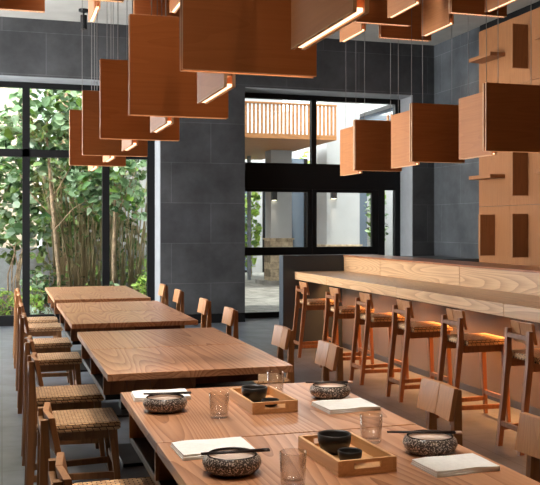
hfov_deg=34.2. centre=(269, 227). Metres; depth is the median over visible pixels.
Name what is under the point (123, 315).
dining table
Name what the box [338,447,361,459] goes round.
bowl
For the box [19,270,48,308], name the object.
shrub
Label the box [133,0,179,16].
pendant lamp
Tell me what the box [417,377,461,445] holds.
dining chair
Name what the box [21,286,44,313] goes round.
shrub
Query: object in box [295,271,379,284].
countertop
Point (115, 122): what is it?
pendant lamp
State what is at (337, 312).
bar stool
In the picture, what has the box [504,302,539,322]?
countertop
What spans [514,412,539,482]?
dining chair
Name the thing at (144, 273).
shrub
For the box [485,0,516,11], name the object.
pendant lamp
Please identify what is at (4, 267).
wall
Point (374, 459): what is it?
serving tray
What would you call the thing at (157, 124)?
pendant lamp
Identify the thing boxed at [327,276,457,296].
countertop
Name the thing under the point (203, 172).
wall
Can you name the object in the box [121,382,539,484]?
dining table
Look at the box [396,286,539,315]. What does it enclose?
countertop
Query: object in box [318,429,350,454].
bowl
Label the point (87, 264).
clump
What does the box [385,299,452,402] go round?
bar stool
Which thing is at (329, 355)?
dining chair
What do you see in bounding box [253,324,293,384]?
dining chair
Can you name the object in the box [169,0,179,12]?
pendant lamp
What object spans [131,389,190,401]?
napkin
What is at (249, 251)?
door
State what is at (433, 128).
pendant lamp
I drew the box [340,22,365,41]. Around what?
pendant lamp
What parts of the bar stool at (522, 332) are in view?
leg, rail, rail, leg, seat, rail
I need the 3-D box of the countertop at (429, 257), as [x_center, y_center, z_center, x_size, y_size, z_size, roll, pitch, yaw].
[2.498,0.953,13.427,0.770,0.975,1.420,0,0,-17]
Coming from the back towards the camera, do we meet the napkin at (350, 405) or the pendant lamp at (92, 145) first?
the pendant lamp at (92, 145)
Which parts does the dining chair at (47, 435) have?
leg, rail, leg, seat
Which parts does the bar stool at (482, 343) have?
leg, rail, rail, leg, seat, rail, leg, leg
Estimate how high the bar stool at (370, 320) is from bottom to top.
0.825 m
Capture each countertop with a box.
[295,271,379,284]
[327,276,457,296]
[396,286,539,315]
[402,256,478,261]
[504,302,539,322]
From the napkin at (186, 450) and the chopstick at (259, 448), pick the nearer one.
the chopstick at (259, 448)
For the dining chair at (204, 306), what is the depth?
8.32 m
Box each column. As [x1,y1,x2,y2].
[255,150,293,284]
[317,102,361,246]
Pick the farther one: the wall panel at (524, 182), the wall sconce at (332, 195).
the wall sconce at (332, 195)
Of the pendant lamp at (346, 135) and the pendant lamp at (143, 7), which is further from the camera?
the pendant lamp at (346, 135)
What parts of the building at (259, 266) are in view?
door glass, door frame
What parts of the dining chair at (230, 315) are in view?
leg, leg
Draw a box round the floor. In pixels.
[0,317,526,484]
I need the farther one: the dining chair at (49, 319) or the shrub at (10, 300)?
the shrub at (10, 300)
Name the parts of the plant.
stem, stem, stem, stem, stem, stem, stem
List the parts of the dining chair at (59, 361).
leg, leg, rail, seat, leg, leg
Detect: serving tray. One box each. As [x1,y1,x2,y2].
[229,386,297,414]
[298,432,396,476]
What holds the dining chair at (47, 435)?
on the floor
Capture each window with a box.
[0,81,154,325]
[245,92,399,255]
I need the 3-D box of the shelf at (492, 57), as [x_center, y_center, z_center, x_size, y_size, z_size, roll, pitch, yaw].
[3.070,-2.400,12.423,0.235,0.050,0.580,0,0,-17]
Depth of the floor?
6.92 m
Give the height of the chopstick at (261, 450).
0.007 m
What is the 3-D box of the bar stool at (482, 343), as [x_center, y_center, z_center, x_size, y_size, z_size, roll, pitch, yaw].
[1.502,1.028,6.566,0.474,0.825,0.370,0,0,-17]
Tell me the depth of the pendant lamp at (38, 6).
7.43 m
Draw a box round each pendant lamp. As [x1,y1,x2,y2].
[0,0,44,12]
[69,2,125,166]
[82,90,147,156]
[88,0,99,21]
[88,21,97,170]
[91,0,123,2]
[99,0,179,140]
[103,156,115,161]
[122,0,137,150]
[128,0,227,118]
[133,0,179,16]
[150,0,173,132]
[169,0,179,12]
[180,0,316,77]
[197,72,234,103]
[291,0,368,49]
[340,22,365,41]
[340,126,361,175]
[353,32,401,171]
[354,0,410,26]
[379,0,430,41]
[387,0,420,17]
[391,8,419,167]
[409,0,464,162]
[423,0,453,36]
[449,0,506,17]
[459,0,496,159]
[483,82,539,152]
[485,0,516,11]
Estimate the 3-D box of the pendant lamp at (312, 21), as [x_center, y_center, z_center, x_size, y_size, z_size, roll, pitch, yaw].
[0.174,-1.774,2.698,0.050,2.352,0.542,0,0,-17]
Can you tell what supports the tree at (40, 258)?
on the garden
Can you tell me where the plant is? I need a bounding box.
[6,241,35,314]
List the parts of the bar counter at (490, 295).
panel, panel, panel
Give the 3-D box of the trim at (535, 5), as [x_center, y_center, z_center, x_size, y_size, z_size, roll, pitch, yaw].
[4.459,-2.855,8.364,0.020,0.190,9.390,0,0,-17]
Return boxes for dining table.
[45,286,150,371]
[56,301,197,417]
[77,327,292,466]
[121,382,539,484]
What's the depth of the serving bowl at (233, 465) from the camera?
2.44 m
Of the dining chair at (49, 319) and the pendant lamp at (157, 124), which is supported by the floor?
the dining chair at (49, 319)
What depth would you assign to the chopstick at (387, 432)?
2.73 m
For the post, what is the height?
3.380 m
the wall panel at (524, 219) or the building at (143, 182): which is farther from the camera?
the building at (143, 182)
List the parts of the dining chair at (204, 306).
leg, leg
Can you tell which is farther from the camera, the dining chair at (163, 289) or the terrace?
the terrace
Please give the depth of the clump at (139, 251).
15.88 m
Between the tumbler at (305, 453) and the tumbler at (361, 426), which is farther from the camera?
the tumbler at (361, 426)
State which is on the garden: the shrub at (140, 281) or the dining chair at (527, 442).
the shrub at (140, 281)
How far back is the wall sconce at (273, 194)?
22.13 m
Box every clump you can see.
[33,142,130,286]
[110,160,146,293]
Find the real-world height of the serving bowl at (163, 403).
0.054 m
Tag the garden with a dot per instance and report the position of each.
(4, 297)
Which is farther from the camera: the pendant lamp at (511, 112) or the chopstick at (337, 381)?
the pendant lamp at (511, 112)
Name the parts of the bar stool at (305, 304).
leg, leg, seat, rail, leg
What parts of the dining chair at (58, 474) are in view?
rail, leg, leg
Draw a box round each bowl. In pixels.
[143,394,186,413]
[202,447,261,477]
[241,384,266,401]
[261,397,278,406]
[309,383,350,399]
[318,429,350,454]
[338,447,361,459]
[402,430,457,456]
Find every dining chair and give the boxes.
[13,288,58,357]
[14,293,62,368]
[15,303,72,390]
[17,313,81,413]
[21,335,104,465]
[24,352,120,484]
[37,402,155,484]
[48,452,72,484]
[158,284,167,305]
[173,289,184,327]
[197,298,210,327]
[221,307,238,339]
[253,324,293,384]
[315,340,343,380]
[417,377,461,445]
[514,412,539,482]
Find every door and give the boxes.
[245,188,311,318]
[312,189,377,254]
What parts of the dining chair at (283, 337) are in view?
seat, leg, leg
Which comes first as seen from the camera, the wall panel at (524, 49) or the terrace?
the wall panel at (524, 49)
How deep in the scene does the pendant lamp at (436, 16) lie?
8.17 m
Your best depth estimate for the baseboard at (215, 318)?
13.18 m
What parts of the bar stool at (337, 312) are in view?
leg, leg, rail, seat, leg, leg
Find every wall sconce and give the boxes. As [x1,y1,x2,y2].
[271,192,276,199]
[330,193,336,198]
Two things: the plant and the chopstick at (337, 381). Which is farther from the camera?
the plant
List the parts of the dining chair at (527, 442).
leg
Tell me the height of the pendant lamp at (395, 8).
1.112 m
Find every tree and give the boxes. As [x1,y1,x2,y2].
[0,88,135,286]
[0,96,146,285]
[0,110,38,243]
[57,98,146,285]
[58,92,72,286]
[245,192,261,276]
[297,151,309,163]
[363,190,388,239]
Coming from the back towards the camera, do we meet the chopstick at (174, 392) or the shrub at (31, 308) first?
the shrub at (31, 308)
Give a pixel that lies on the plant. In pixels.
(19, 264)
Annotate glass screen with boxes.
[292,158,307,246]
[360,193,366,246]
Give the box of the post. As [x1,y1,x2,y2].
[247,156,250,279]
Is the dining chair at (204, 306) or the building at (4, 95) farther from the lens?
the building at (4, 95)
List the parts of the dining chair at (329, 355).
leg, leg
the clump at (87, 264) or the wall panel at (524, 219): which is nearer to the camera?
the wall panel at (524, 219)
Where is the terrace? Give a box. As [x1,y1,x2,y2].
[245,273,278,311]
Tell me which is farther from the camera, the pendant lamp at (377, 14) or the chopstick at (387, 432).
the pendant lamp at (377, 14)
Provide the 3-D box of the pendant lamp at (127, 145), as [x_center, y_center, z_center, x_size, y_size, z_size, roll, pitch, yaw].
[-1.062,-1.774,6.639,0.050,2.352,0.542,0,0,-17]
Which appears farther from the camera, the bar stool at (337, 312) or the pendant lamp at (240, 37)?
the bar stool at (337, 312)
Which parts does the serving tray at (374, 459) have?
handle, handle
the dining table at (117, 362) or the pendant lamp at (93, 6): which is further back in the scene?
the pendant lamp at (93, 6)
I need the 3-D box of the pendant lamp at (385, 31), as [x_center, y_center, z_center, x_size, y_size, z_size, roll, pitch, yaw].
[1.325,-2.394,8.593,0.542,1.112,0.050,0,0,-17]
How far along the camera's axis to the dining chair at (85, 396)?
5.36 m
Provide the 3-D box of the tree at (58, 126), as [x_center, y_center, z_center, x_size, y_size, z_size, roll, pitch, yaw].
[-3.462,-0.550,14.677,2.422,4.182,0.994,0,0,-17]
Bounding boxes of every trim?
[0,75,160,301]
[245,87,412,255]
[480,1,539,30]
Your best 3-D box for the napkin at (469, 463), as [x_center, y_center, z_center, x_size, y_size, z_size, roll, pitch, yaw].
[0.539,0.692,2.554,0.210,0.016,0.158,0,0,-19]
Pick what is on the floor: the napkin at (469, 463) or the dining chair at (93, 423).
the dining chair at (93, 423)
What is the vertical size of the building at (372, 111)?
8.000 m
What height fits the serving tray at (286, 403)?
0.044 m
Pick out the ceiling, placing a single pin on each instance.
(61, 10)
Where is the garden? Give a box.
[0,295,51,314]
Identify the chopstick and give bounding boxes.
[144,392,190,394]
[201,448,268,453]
[201,449,269,454]
[306,381,352,382]
[387,431,461,431]
[387,432,461,433]
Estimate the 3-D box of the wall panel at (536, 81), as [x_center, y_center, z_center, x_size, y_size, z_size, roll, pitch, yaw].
[3.326,-1.528,11.644,0.270,0.815,0.815,0,0,-17]
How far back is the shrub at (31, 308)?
13.28 m
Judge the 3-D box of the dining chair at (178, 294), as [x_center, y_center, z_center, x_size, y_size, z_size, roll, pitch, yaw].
[-1.190,1.064,9.570,0.493,0.752,0.380,0,0,-17]
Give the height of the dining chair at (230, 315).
0.752 m
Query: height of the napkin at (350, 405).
0.016 m
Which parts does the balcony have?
handrail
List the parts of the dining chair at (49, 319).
leg, seat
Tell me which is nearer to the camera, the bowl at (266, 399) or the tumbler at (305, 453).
the tumbler at (305, 453)
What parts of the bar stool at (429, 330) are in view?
leg, rail, rail, leg, rail, seat, leg, leg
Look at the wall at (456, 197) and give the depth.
13.55 m
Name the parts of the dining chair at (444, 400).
leg, leg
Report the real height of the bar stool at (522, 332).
0.825 m
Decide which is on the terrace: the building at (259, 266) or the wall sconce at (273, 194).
the building at (259, 266)
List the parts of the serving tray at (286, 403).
handle, handle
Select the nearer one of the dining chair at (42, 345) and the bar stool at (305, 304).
the dining chair at (42, 345)
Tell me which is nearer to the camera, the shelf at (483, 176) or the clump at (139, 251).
the shelf at (483, 176)
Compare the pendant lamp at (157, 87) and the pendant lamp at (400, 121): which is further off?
the pendant lamp at (400, 121)
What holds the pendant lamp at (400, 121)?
hanging from the ceiling
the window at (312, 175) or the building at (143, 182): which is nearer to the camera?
the window at (312, 175)
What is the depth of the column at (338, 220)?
21.11 m
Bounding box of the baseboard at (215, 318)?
[186,313,244,322]
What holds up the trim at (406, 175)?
attached to the wall at (203, 172)
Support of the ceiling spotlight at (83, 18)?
attached to the ceiling
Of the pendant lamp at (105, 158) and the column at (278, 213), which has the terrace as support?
the column at (278, 213)
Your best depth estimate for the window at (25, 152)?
12.94 m
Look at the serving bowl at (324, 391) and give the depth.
3.54 m
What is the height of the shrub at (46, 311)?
0.317 m
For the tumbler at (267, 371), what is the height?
0.089 m
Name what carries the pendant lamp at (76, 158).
hanging from the ceiling
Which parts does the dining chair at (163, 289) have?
leg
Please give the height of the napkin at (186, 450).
0.016 m
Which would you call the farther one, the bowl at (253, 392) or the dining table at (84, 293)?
the dining table at (84, 293)
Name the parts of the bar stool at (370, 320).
leg, rail, rail, leg, seat, rail, leg, leg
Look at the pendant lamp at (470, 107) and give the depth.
7.53 m
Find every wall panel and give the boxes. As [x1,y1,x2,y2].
[469,20,509,92]
[469,152,509,206]
[478,206,509,263]
[510,7,539,83]
[510,152,539,204]
[510,204,539,266]
[521,78,539,84]
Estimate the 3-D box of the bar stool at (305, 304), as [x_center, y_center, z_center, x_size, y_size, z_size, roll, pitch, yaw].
[0.496,1.028,9.856,0.474,0.825,0.370,0,0,-17]
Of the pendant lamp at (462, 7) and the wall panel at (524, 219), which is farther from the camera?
the wall panel at (524, 219)
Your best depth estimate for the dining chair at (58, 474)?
2.55 m
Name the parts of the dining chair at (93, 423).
leg, leg, seat, rail, leg, leg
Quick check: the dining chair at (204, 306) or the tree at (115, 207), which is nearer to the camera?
the dining chair at (204, 306)
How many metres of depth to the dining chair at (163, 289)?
10.43 m
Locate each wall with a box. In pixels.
[0,17,433,313]
[0,247,146,294]
[434,27,537,258]
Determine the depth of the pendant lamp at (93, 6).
7.58 m
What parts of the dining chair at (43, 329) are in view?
leg, rail, seat, leg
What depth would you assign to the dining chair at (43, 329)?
8.98 m
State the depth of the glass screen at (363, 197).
22.46 m
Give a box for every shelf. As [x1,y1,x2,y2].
[469,52,504,63]
[469,174,504,179]
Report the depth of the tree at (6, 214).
14.81 m
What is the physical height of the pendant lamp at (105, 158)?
2.352 m
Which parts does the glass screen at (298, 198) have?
post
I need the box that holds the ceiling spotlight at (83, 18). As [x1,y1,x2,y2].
[79,8,87,29]
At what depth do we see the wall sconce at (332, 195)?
20.89 m
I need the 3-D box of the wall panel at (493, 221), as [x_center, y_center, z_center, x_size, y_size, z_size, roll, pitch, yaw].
[3.086,0.113,12.428,0.270,0.815,0.815,0,0,-17]
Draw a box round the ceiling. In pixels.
[0,0,539,45]
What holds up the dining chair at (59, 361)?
on the floor
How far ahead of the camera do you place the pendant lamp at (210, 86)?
3.98 m
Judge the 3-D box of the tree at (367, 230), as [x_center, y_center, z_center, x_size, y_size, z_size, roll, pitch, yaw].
[2.238,0.282,18.441,0.534,2.517,0.640,0,0,-17]
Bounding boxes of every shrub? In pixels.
[0,288,13,314]
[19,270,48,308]
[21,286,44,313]
[30,305,38,314]
[32,262,68,309]
[41,307,53,313]
[131,277,146,295]
[137,268,146,292]
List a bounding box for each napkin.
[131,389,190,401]
[170,437,254,460]
[311,398,380,413]
[411,453,499,477]
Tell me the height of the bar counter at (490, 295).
1.107 m
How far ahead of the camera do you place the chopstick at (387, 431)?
2.74 m
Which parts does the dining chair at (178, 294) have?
leg, leg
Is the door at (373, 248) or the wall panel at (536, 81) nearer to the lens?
the wall panel at (536, 81)
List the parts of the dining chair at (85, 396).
leg, leg, rail, seat, leg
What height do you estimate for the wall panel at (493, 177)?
0.815 m
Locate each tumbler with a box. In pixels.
[209,391,228,418]
[267,371,283,389]
[279,448,306,484]
[360,412,382,443]
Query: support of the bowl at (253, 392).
on the serving tray at (286, 403)
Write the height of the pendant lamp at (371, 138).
2.352 m
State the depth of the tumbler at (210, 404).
3.22 m
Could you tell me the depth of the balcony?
19.61 m
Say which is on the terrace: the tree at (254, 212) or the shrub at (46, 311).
the tree at (254, 212)
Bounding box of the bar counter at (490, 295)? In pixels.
[279,254,539,415]
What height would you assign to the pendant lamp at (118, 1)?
1.112 m
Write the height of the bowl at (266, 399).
0.028 m
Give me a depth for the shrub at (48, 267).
14.93 m
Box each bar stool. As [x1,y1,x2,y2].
[293,281,338,357]
[320,287,373,371]
[349,292,408,384]
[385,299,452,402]
[437,308,510,424]
[496,320,539,455]
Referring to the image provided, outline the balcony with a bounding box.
[245,101,336,159]
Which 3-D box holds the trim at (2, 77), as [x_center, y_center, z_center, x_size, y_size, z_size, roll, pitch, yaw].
[-3.349,-0.345,12.646,3.490,3.570,0.436,0,0,-17]
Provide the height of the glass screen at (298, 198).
3.300 m
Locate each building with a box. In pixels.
[0,87,36,246]
[38,158,146,246]
[245,109,291,272]
[283,100,392,255]
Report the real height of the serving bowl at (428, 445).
0.054 m
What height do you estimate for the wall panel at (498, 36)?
0.920 m
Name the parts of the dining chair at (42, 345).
leg, leg, rail, seat, leg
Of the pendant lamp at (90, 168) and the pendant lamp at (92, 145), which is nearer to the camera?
the pendant lamp at (92, 145)

